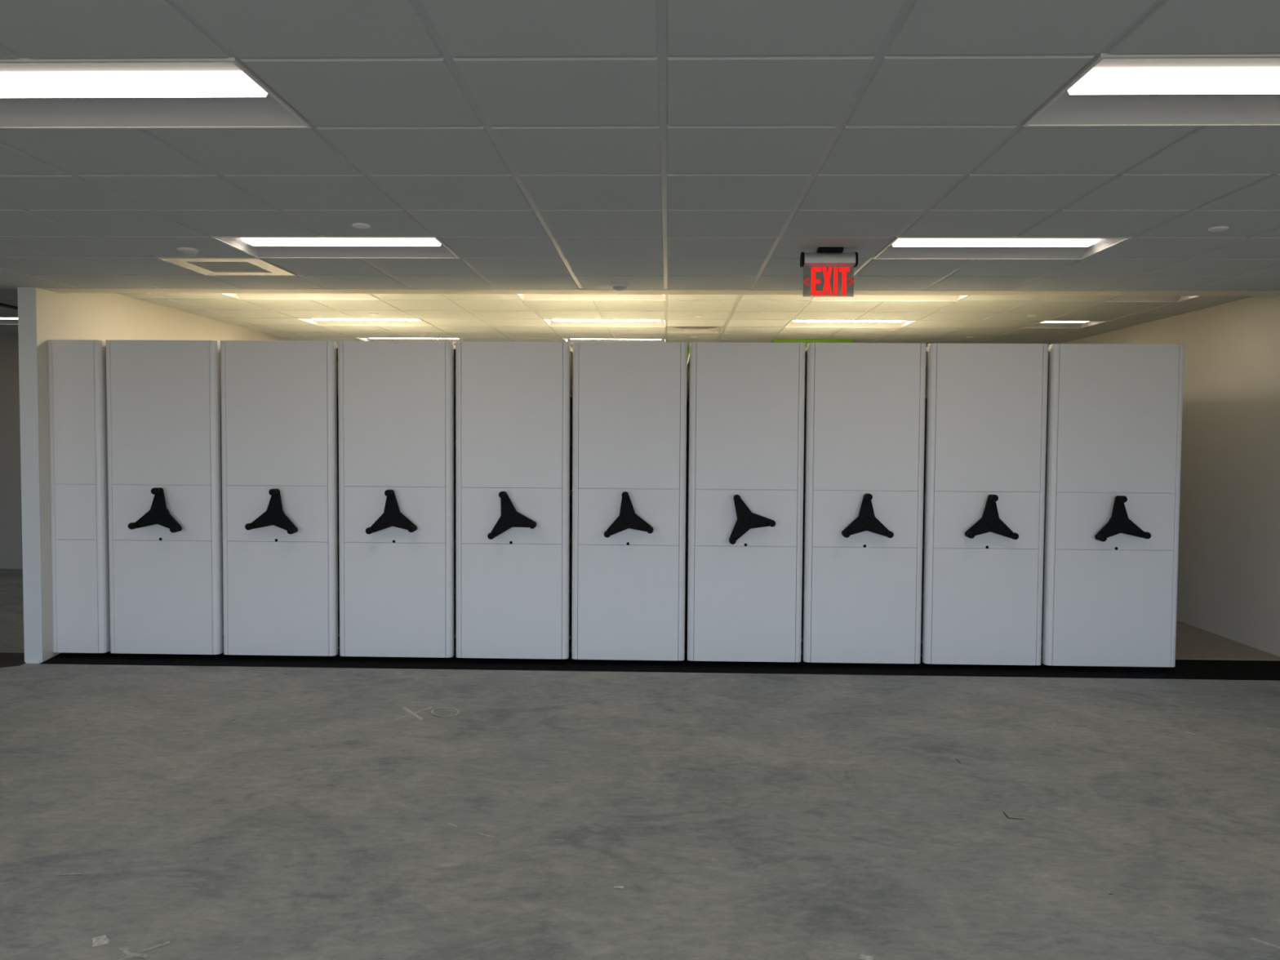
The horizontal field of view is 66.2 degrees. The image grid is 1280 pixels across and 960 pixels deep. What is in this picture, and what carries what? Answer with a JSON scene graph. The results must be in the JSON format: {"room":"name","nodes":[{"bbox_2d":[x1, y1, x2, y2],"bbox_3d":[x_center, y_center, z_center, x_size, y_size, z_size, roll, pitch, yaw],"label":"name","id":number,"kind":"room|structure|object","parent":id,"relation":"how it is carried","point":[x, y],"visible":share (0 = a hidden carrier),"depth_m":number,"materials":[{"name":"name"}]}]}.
{"room":"file storage room","nodes":[
{"label":"file storage room","id":0,"kind":"room"},
{"bbox_2d":[0,335,22,568],"bbox_3d":[-8.031,-0.436,11.700,7.280,3.150,0.150,0,2,2],"label":"wall","id":1,"kind":"structure","parent":0,"point":[11,513],"depth_m":11.62,"materials":[{"name":"grey paint"}]},
{"bbox_2d":[0,568,22,576],"bbox_3d":[-8.044,1.096,11.680,7.280,0.090,0.012,0,2,2],"label":"baseboard","id":2,"kind":"structure","parent":1,"relation":"attached to","point":[3,572],"depth_m":11.66,"materials":[{"name":"grey plastic"}]},
{"bbox_2d":[17,287,291,662],"bbox_3d":[-4.359,-0.335,10.438,0.135,3.100,6.570,0,2,2],"label":"wall partition","id":3,"kind":"structure","parent":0,"point":[43,315],"depth_m":7.24,"materials":[{"name":"paint"}]},
{"bbox_2d":[25,660,40,663],"bbox_3d":[-4.459,1.336,7.210,0.103,0.018,0.018,0,2,2],"label":"trim","id":4,"kind":"structure","parent":3,"relation":"attached to","point":[26,661],"depth_m":7.20,"materials":[{"name":"white plastic"}]},
{"bbox_2d":[0,273,1279,296],"bbox_3d":[-3.441,-1.598,7.234,16.690,0.407,0.217,0,2,2],"label":"trim","id":5,"kind":"structure","parent":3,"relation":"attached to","point":[580,291],"depth_m":7.13,"materials":[{"name":"paint"}]},
{"bbox_2d":[0,288,1251,348],"bbox_3d":[-3.351,-1.633,10.412,16.690,0.007,6.460,0,2,2],"label":"ceiling","id":6,"kind":"structure","parent":0,"point":[746,318],"depth_m":9.30,"materials":[{"name":"tile"}]},
{"bbox_2d":[0,316,17,324],"bbox_3d":[-6.440,-1.698,10.102,1.220,0.125,0.610,0,2,2],"label":"ceiling light","id":7,"kind":"object","parent":6,"relation":"attached to","point":[3,320],"depth_m":10.33,"materials":[{"name":"white metal"}]},
{"bbox_2d":[0,317,17,319],"bbox_3d":[-6.440,-1.678,10.103,1.110,0.027,0.160,0,2,2],"label":"light panel","id":8,"kind":"object","parent":7,"relation":"in","point":[0,317],"depth_m":10.11,"materials":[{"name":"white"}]},
{"bbox_2d":[0,302,17,309],"bbox_3d":[-5.742,-1.585,9.010,0.090,0.016,3.400,0,2,2],"label":"ceiling vent","id":9,"kind":"object","parent":6,"relation":"in","point":[1,304],"visible":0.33,"depth_m":8.90,"materials":[{"name":"black metal"}]},
{"bbox_2d":[220,293,380,299],"bbox_3d":[-2.836,-1.592,8.081,1.220,0.125,0.610,0,2,2],"label":"ceiling light","id":10,"kind":"object","parent":6,"relation":"attached to","point":[237,295],"depth_m":8.33,"materials":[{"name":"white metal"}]},
{"bbox_2d":[296,317,433,325],"bbox_3d":[-2.781,-1.669,9.999,1.220,0.125,0.610,0,2,2],"label":"ceiling light","id":11,"kind":"object","parent":6,"relation":"attached to","point":[319,322],"depth_m":10.21,"materials":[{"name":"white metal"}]},
{"bbox_2d":[312,318,420,320],"bbox_3d":[-2.781,-1.649,10.000,1.110,0.027,0.160,0,2,2],"label":"light panel","id":12,"kind":"object","parent":11,"relation":"in","point":[313,319],"depth_m":10.02,"materials":[{"name":"white plastic"}]},
{"bbox_2d":[368,312,377,315],"bbox_3d":[-2.527,-1.576,9.300,0.090,0.014,0.090,0,2,2],"label":"sprinkler cover","id":13,"kind":"object","parent":6,"relation":"attached to","point":[371,313],"visible":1,"depth_m":9.27,"materials":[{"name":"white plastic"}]},
{"bbox_2d":[355,337,465,343],"bbox_3d":[-2.729,-1.742,11.827,1.220,0.125,0.610,0,2,2],"label":"ceiling light","id":14,"kind":"object","parent":6,"relation":"attached to","point":[365,339],"depth_m":12.03,"materials":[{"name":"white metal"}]},
{"bbox_2d":[369,337,457,338],"bbox_3d":[-2.729,-1.722,11.828,1.110,0.027,0.160,0,2,2],"label":"light panel","id":15,"kind":"object","parent":14,"relation":"in","point":[370,338],"depth_m":11.84,"materials":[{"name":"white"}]},
{"bbox_2d":[515,293,666,300],"bbox_3d":[-0.397,-1.572,8.013,1.220,0.125,0.610,0,2,2],"label":"ceiling light","id":16,"kind":"object","parent":6,"relation":"attached to","point":[523,296],"depth_m":8.27,"materials":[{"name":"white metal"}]},
{"bbox_2d":[542,318,666,327],"bbox_3d":[-0.342,-1.649,9.931,1.220,0.125,0.610,0,2,2],"label":"ceiling light","id":17,"kind":"object","parent":6,"relation":"attached to","point":[551,322],"depth_m":10.15,"materials":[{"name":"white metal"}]},
{"bbox_2d":[551,319,660,321],"bbox_3d":[-0.342,-1.629,9.931,1.110,0.027,0.160,0,2,2],"label":"light panel","id":18,"kind":"object","parent":17,"relation":"in","point":[552,319],"depth_m":9.95,"materials":[{"name":"white plastic"}]},
{"bbox_2d":[562,328,666,343],"bbox_3d":[-0.290,-1.723,11.758,1.220,0.125,0.610,0,2,2],"label":"ceiling light","id":19,"kind":"object","parent":6,"relation":"attached to","point":[571,340],"depth_m":11.96,"materials":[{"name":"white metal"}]},
{"bbox_2d":[570,338,661,339],"bbox_3d":[-0.290,-1.703,11.759,1.110,0.027,0.160,0,2,2],"label":"light panel","id":20,"kind":"object","parent":19,"relation":"in","point":[571,339],"depth_m":11.78,"materials":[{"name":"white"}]},
{"bbox_2d":[666,325,724,333],"bbox_3d":[0.589,-1.621,10.516,0.602,0.040,0.602,0,2,2],"label":"ceiling vent","id":21,"kind":"object","parent":6,"relation":"in","point":[669,329],"visible":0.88,"depth_m":10.54,"materials":[{"name":"white metal"}]},
{"bbox_2d":[687,338,853,359],"bbox_3d":[1.121,-1.564,12.030,2.740,0.240,1.220,0,2,2],"label":"trim","id":22,"kind":"structure","parent":6,"relation":"attached to","point":[775,340],"depth_m":11.39,"materials":[{"name":"green paint"}]},
{"bbox_2d":[783,319,917,328],"bbox_3d":[2.097,-1.630,9.862,1.220,0.125,0.610,0,2,2],"label":"ceiling light","id":23,"kind":"object","parent":6,"relation":"attached to","point":[792,323],"depth_m":10.07,"materials":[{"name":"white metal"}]},
{"bbox_2d":[792,320,902,322],"bbox_3d":[2.096,-1.610,9.863,1.110,0.027,0.160,0,2,2],"label":"light panel","id":24,"kind":"object","parent":23,"relation":"in","point":[793,320],"depth_m":9.88,"materials":[{"name":"white plastic"}]},
{"bbox_2d":[810,294,968,301],"bbox_3d":[2.042,-1.553,7.944,1.220,0.125,0.610,0,2,2],"label":"ceiling light","id":25,"kind":"object","parent":6,"relation":"attached to","point":[856,297],"depth_m":8.20,"materials":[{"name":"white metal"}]},
{"bbox_2d":[1021,320,1107,328],"bbox_3d":[4.231,-1.613,9.802,0.610,0.125,0.610,0,2,2],"label":"ceiling light","id":26,"kind":"object","parent":6,"relation":"attached to","point":[1042,324],"depth_m":10.00,"materials":[{"name":"white metal"}]},
{"bbox_2d":[1042,320,1087,323],"bbox_3d":[4.231,-1.593,9.803,0.500,0.027,0.160,0,2,2],"label":"light panel","id":27,"kind":"object","parent":26,"relation":"in","point":[1045,321],"depth_m":9.81,"materials":[{"name":"white plastic"}]},
{"bbox_2d":[1104,295,1198,302],"bbox_3d":[4.176,-1.536,7.885,0.610,0.125,0.610,0,2,2],"label":"ceiling light","id":28,"kind":"object","parent":6,"relation":"attached to","point":[1122,298],"depth_m":8.13,"materials":[{"name":"white metal"}]},
{"bbox_2d":[0,576,1279,959],"bbox_3d":[-3.475,1.545,4.216,16.840,0.156,19.400,0,2,2],"label":"floor","id":29,"kind":"structure","parent":0,"point":[148,812],"depth_m":4.33,"materials":[{"name":"concrete"}]},
{"bbox_2d":[0,652,26,667],"bbox_3d":[-5.902,1.328,7.324,2.810,0.005,0.470,0,2,2],"label":"threshold strip","id":30,"kind":"object","parent":29,"relation":"on","point":[6,659],"visible":0.75,"depth_m":7.29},
{"bbox_2d":[40,647,1279,680],"bbox_3d":[0.247,1.353,7.279,9.273,0.044,0.446,0,2,2],"label":"floor track","id":31,"kind":"object","parent":29,"relation":"on","point":[1214,669],"visible":0.67,"depth_m":7.19,"materials":[{"name":"black plastic"}]},
{"bbox_2d":[222,613,1279,660],"bbox_3d":[0.306,1.268,9.374,9.275,0.045,3.748,0,2,2],"label":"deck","id":32,"kind":"object","parent":29,"relation":"on","point":[1192,642],"visible":0.1,"depth_m":7.80,"materials":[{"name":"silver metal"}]},
{"bbox_2d":[48,339,110,653],"bbox_3d":[-4.136,0.053,9.240,0.408,2.333,3.918,0,2,2],"label":"shelving unit","id":33,"kind":"object","parent":32,"relation":"on","point":[78,451],"visible":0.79,"depth_m":7.29,"materials":[{"name":"grey metal"}]},
{"bbox_2d":[105,339,223,654],"bbox_3d":[-3.490,0.061,9.145,0.834,2.333,4.072,0,2,2],"label":"shelving unit","id":34,"kind":"object","parent":32,"relation":"on","point":[164,397],"visible":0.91,"depth_m":7.26,"materials":[{"name":"grey metal"}]},
{"bbox_2d":[220,340,339,656],"bbox_3d":[-2.624,0.068,9.120,0.848,2.333,4.072,0,2,2],"label":"shelving unit","id":35,"kind":"object","parent":32,"relation":"on","point":[280,406],"visible":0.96,"depth_m":7.24,"materials":[{"name":"grey metal"}]},
{"bbox_2d":[337,341,456,657],"bbox_3d":[-1.751,0.075,9.096,0.847,2.333,4.072,0,2,2],"label":"shelving unit","id":36,"kind":"object","parent":32,"relation":"on","point":[397,399],"visible":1,"depth_m":7.21,"materials":[{"name":"grey metal"}]},
{"bbox_2d":[455,341,573,659],"bbox_3d":[-0.887,0.082,9.071,0.837,2.333,4.072,0,2,2],"label":"shelving unit","id":37,"kind":"object","parent":32,"relation":"on","point":[514,399],"visible":0.97,"depth_m":7.19,"materials":[{"name":"grey metal"}]},
{"bbox_2d":[571,342,687,660],"bbox_3d":[-0.029,0.088,9.047,0.834,2.333,4.072,0,2,2],"label":"shelving unit","id":38,"kind":"object","parent":32,"relation":"on","point":[629,421],"visible":1,"depth_m":7.17,"materials":[{"name":"grey metal"}]},
{"bbox_2d":[684,342,805,662],"bbox_3d":[0.826,0.095,9.023,0.836,2.333,4.072,0,2,2],"label":"shelving unit","id":39,"kind":"object","parent":32,"relation":"on","point":[745,402],"visible":0.99,"depth_m":7.14,"materials":[{"name":"grey metal"}]},
{"bbox_2d":[800,342,926,663],"bbox_3d":[1.688,0.102,8.999,0.852,2.333,4.072,0,2,2],"label":"shelving unit","id":40,"kind":"object","parent":32,"relation":"on","point":[864,406],"visible":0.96,"depth_m":7.12,"materials":[{"name":"grey metal"}]},
{"bbox_2d":[920,342,1048,665],"bbox_3d":[2.561,0.109,8.975,0.850,2.333,4.072,0,2,2],"label":"shelving unit","id":41,"kind":"object","parent":32,"relation":"on","point":[986,404],"visible":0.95,"depth_m":7.09,"materials":[{"name":"grey metal"}]},
{"bbox_2d":[1040,343,1184,666],"bbox_3d":[3.479,0.116,8.949,0.940,2.333,4.072,0,2,2],"label":"shelving unit","id":42,"kind":"object","parent":32,"relation":"on","point":[1114,411],"visible":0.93,"depth_m":7.07,"materials":[{"name":"grey metal"}]},
{"bbox_2d":[0,0,1279,291],"bbox_3d":[-3.624,-1.141,0.849,16.690,0.007,12.581,0,2,2],"label":"ceiling","id":43,"kind":"structure","parent":0,"point":[554,144],"depth_m":3.70,"materials":[{"name":"tile"}]},
{"bbox_2d":[0,57,311,128],"bbox_3d":[-1.757,-1.276,3.119,1.220,0.125,0.610,0,2,2],"label":"ceiling light","id":44,"kind":"object","parent":43,"relation":"attached to","point":[169,92],"depth_m":3.18,"materials":[{"name":"white metal"}]},
{"bbox_2d":[0,71,267,97],"bbox_3d":[-1.757,-1.256,3.119,1.110,0.027,0.160,0,2,2],"label":"light panel","id":45,"kind":"object","parent":44,"relation":"in","point":[13,84],"depth_m":3.08,"materials":[{"name":"white plastic"}]},
{"bbox_2d":[177,247,199,257],"bbox_3d":[-2.593,-1.304,5.628,0.116,0.045,0.115,0,2,2],"label":"ceiling sensor","id":46,"kind":"object","parent":43,"relation":"attached to","point":[185,251],"visible":1,"depth_m":5.59,"materials":[{"name":"white plastic"}]},
{"bbox_2d":[158,257,295,275],"bbox_3d":[-2.586,-1.350,6.193,0.602,0.016,0.602,0,2,2],"label":"ceiling vent","id":47,"kind":"object","parent":43,"relation":"in","point":[203,265],"visible":0.95,"depth_m":6.17,"materials":[{"name":"beige metal"}]},
{"bbox_2d":[210,235,460,258],"bbox_3d":[-1.688,-1.374,5.556,1.220,0.125,0.610,0,2,2],"label":"ceiling light","id":48,"kind":"object","parent":43,"relation":"attached to","point":[321,246],"depth_m":5.73,"materials":[{"name":"white metal"}]},
{"bbox_2d":[240,237,440,245],"bbox_3d":[-1.688,-1.354,5.556,1.110,0.027,0.160,0,2,2],"label":"light panel","id":49,"kind":"object","parent":48,"relation":"in","point":[246,241],"depth_m":5.51,"materials":[{"name":"white plastic"}]},
{"bbox_2d":[351,222,370,228],"bbox_3d":[-1.408,-1.285,4.954,0.090,0.014,0.090,0,2,2],"label":"sprinkler cover","id":50,"kind":"object","parent":43,"relation":"attached to","point":[359,225],"visible":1,"depth_m":4.93,"materials":[{"name":"white plastic"}]},
{"bbox_2d":[611,284,627,291],"bbox_3d":[-0.142,-1.335,6.819,0.116,0.045,0.115,0,2,2],"label":"ceiling sensor","id":51,"kind":"object","parent":43,"relation":"attached to","point":[619,287],"visible":1,"depth_m":6.78,"materials":[{"name":"white plastic"}]},
{"bbox_2d":[800,247,857,297],"bbox_3d":[1.054,-1.159,5.480,0.308,0.268,0.097,0,2,2],"label":"exit sign","id":52,"kind":"object","parent":43,"relation":"hanging from","point":[828,272],"visible":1,"depth_m":5.47,"materials":[{"name":"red plastic"}]},
{"bbox_2d":[872,235,1131,259],"bbox_3d":[1.971,-1.345,5.453,1.220,0.125,0.610,0,2,2],"label":"ceiling light","id":53,"kind":"object","parent":43,"relation":"attached to","point":[1014,247],"depth_m":5.62,"materials":[{"name":"white metal"}]},
{"bbox_2d":[892,238,1100,246],"bbox_3d":[1.970,-1.325,5.454,1.110,0.027,0.160,0,2,2],"label":"light panel","id":54,"kind":"object","parent":53,"relation":"in","point":[900,242],"depth_m":5.41,"materials":[{"name":"white plastic"}]},
{"bbox_2d":[1022,53,1279,127],"bbox_3d":[1.901,-1.247,3.016,1.220,0.125,0.610,0,2,2],"label":"ceiling light","id":55,"kind":"object","parent":43,"relation":"attached to","point":[1137,89],"depth_m":3.08,"materials":[{"name":"white metal"}]},
{"bbox_2d":[1067,66,1279,94],"bbox_3d":[1.901,-1.227,3.017,1.110,0.027,0.160,0,2,2],"label":"light panel","id":56,"kind":"object","parent":55,"relation":"in","point":[1099,80],"depth_m":2.99,"materials":[{"name":"white plastic"}]},
{"bbox_2d":[1208,226,1228,231],"bbox_3d":[2.885,-1.253,4.894,0.090,0.014,0.090,0,2,2],"label":"sprinkler cover","id":57,"kind":"object","parent":43,"relation":"attached to","point":[1217,228],"visible":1,"depth_m":4.87,"materials":[{"name":"white plastic"}]},
{"bbox_2d":[1048,296,1279,657],"bbox_3d":[4.877,-0.035,3.915,0.150,3.150,19.100,0,2,2],"label":"wall","id":58,"kind":"structure","parent":0,"point":[1228,583],"depth_m":8.20,"materials":[{"name":"paint"}]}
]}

